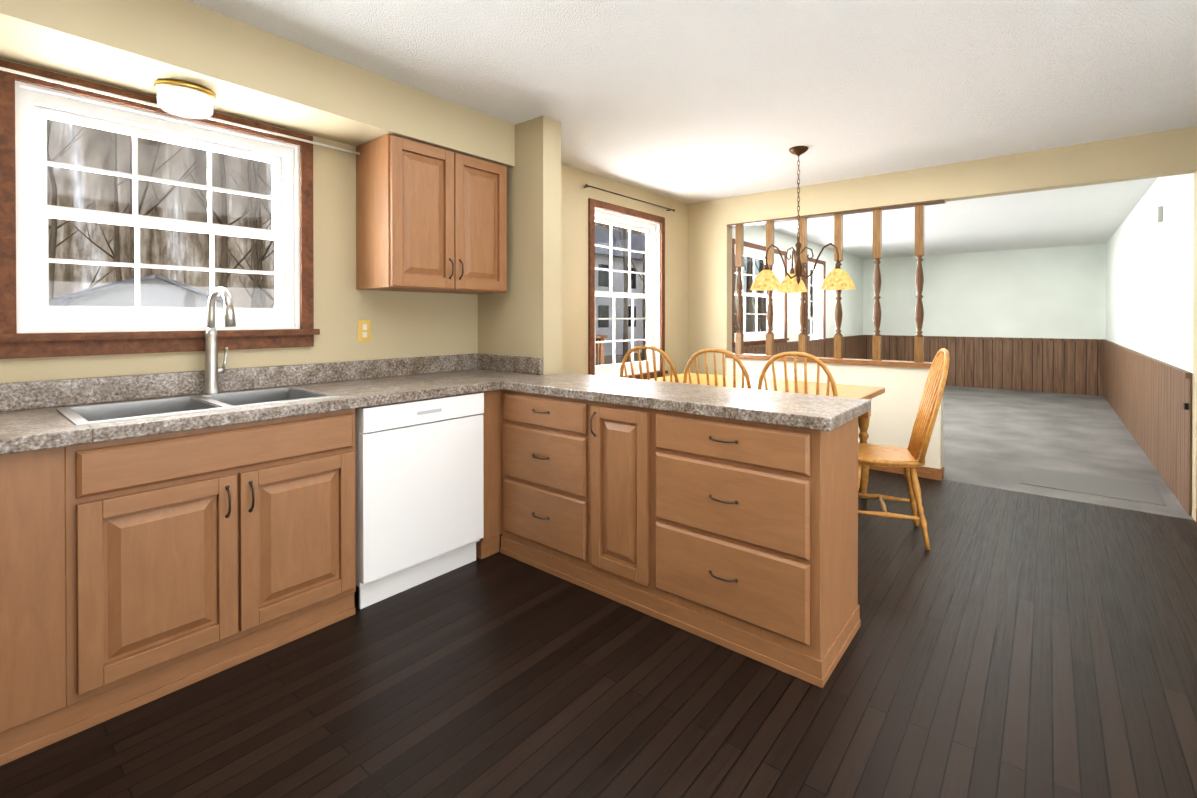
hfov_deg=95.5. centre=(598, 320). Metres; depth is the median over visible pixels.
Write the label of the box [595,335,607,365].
deck
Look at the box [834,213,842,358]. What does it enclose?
spindle
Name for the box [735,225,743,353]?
spindle
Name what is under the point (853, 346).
wall
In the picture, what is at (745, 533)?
base cabinet
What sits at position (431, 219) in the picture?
upper cabinet
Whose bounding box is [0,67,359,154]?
tension rod
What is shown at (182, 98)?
ceiling light
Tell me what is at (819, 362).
chair
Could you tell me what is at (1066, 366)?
wainscoting
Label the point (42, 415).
countertop
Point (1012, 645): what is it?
floor
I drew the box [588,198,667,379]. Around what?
dining room window
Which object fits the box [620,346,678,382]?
chair
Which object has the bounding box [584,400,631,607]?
base cabinet
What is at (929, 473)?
baseboard
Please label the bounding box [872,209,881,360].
spindle
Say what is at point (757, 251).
living room window
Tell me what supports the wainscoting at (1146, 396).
attached to the wall at (1129, 284)
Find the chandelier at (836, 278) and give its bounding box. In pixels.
[750,146,855,292]
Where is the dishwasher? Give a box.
[354,392,483,608]
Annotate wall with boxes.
[0,59,863,382]
[478,115,560,375]
[688,126,1196,520]
[732,335,863,358]
[863,244,1102,338]
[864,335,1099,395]
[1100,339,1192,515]
[1103,173,1193,409]
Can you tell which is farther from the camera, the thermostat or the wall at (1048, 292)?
the wall at (1048, 292)
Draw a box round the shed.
[49,274,234,307]
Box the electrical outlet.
[358,320,370,341]
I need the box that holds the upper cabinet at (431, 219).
[356,134,506,293]
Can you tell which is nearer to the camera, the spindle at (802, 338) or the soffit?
the soffit
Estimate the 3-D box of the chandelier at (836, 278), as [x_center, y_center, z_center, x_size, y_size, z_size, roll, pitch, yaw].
[1.423,-0.694,3.697,0.607,0.972,0.661,0,0,40]
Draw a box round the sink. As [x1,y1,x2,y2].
[55,386,339,425]
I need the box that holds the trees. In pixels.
[47,119,813,362]
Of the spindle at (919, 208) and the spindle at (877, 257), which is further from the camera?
the spindle at (877, 257)
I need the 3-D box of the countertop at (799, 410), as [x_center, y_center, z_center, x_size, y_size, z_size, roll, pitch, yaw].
[0.300,0.337,2.495,1.620,0.044,0.547,0,0,40]
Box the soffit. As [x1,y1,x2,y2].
[0,0,514,167]
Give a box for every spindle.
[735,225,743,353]
[766,221,773,355]
[798,217,806,356]
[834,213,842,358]
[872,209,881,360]
[914,204,924,362]
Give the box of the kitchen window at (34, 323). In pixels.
[0,59,319,358]
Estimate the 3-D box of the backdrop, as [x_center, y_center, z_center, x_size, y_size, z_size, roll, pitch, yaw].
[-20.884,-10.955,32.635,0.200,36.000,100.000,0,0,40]
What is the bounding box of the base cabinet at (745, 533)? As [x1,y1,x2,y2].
[632,406,860,687]
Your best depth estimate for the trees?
21.51 m
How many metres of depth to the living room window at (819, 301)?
8.87 m
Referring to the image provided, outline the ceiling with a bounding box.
[185,0,1196,258]
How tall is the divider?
0.850 m
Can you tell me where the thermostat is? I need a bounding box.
[1157,206,1162,222]
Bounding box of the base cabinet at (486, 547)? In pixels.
[476,390,495,558]
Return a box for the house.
[595,226,645,355]
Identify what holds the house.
on the yard
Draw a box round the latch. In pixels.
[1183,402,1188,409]
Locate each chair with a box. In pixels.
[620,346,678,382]
[683,348,751,388]
[757,352,837,396]
[858,348,948,549]
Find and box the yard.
[595,353,641,364]
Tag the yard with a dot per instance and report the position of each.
(610, 360)
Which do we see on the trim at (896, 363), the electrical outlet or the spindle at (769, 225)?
the spindle at (769, 225)
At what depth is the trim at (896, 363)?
4.52 m
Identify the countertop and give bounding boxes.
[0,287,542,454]
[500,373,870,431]
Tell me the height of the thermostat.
0.120 m
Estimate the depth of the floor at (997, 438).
5.08 m
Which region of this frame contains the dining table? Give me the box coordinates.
[645,373,884,498]
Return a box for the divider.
[726,358,939,468]
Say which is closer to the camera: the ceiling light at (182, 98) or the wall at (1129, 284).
the ceiling light at (182, 98)
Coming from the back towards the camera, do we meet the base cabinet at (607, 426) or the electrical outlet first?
the electrical outlet
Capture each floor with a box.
[0,469,1196,797]
[942,385,1193,519]
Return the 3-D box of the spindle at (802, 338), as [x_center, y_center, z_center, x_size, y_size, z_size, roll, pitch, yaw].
[1.828,-0.295,4.866,0.062,1.240,0.063,0,0,40]
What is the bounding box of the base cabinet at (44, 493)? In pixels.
[0,444,87,765]
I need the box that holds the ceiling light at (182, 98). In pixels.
[153,79,215,118]
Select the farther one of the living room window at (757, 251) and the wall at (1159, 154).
the living room window at (757, 251)
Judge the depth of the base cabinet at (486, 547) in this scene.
2.81 m
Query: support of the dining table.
on the floor at (1012, 645)
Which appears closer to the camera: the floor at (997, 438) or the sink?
the sink
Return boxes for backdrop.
[47,119,645,307]
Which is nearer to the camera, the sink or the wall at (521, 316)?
the sink
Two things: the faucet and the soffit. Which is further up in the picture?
the soffit
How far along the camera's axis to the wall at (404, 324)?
3.14 m
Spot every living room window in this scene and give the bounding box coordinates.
[732,238,788,346]
[805,257,825,356]
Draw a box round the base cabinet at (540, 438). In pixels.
[496,389,583,587]
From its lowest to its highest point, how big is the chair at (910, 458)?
1.073 m
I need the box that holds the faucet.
[203,287,235,394]
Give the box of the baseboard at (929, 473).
[869,465,943,480]
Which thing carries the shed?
on the yard
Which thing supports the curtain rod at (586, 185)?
attached to the wall at (404, 324)
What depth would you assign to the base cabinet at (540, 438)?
2.66 m
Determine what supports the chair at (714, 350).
on the floor at (1012, 645)
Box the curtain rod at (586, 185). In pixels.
[584,184,674,210]
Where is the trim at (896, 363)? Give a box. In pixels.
[725,199,944,468]
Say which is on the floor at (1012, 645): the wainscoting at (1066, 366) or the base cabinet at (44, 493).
the base cabinet at (44, 493)
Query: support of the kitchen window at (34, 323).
in the wall at (404, 324)
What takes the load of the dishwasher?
on the floor at (1012, 645)
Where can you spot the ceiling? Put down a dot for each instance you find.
(693, 100)

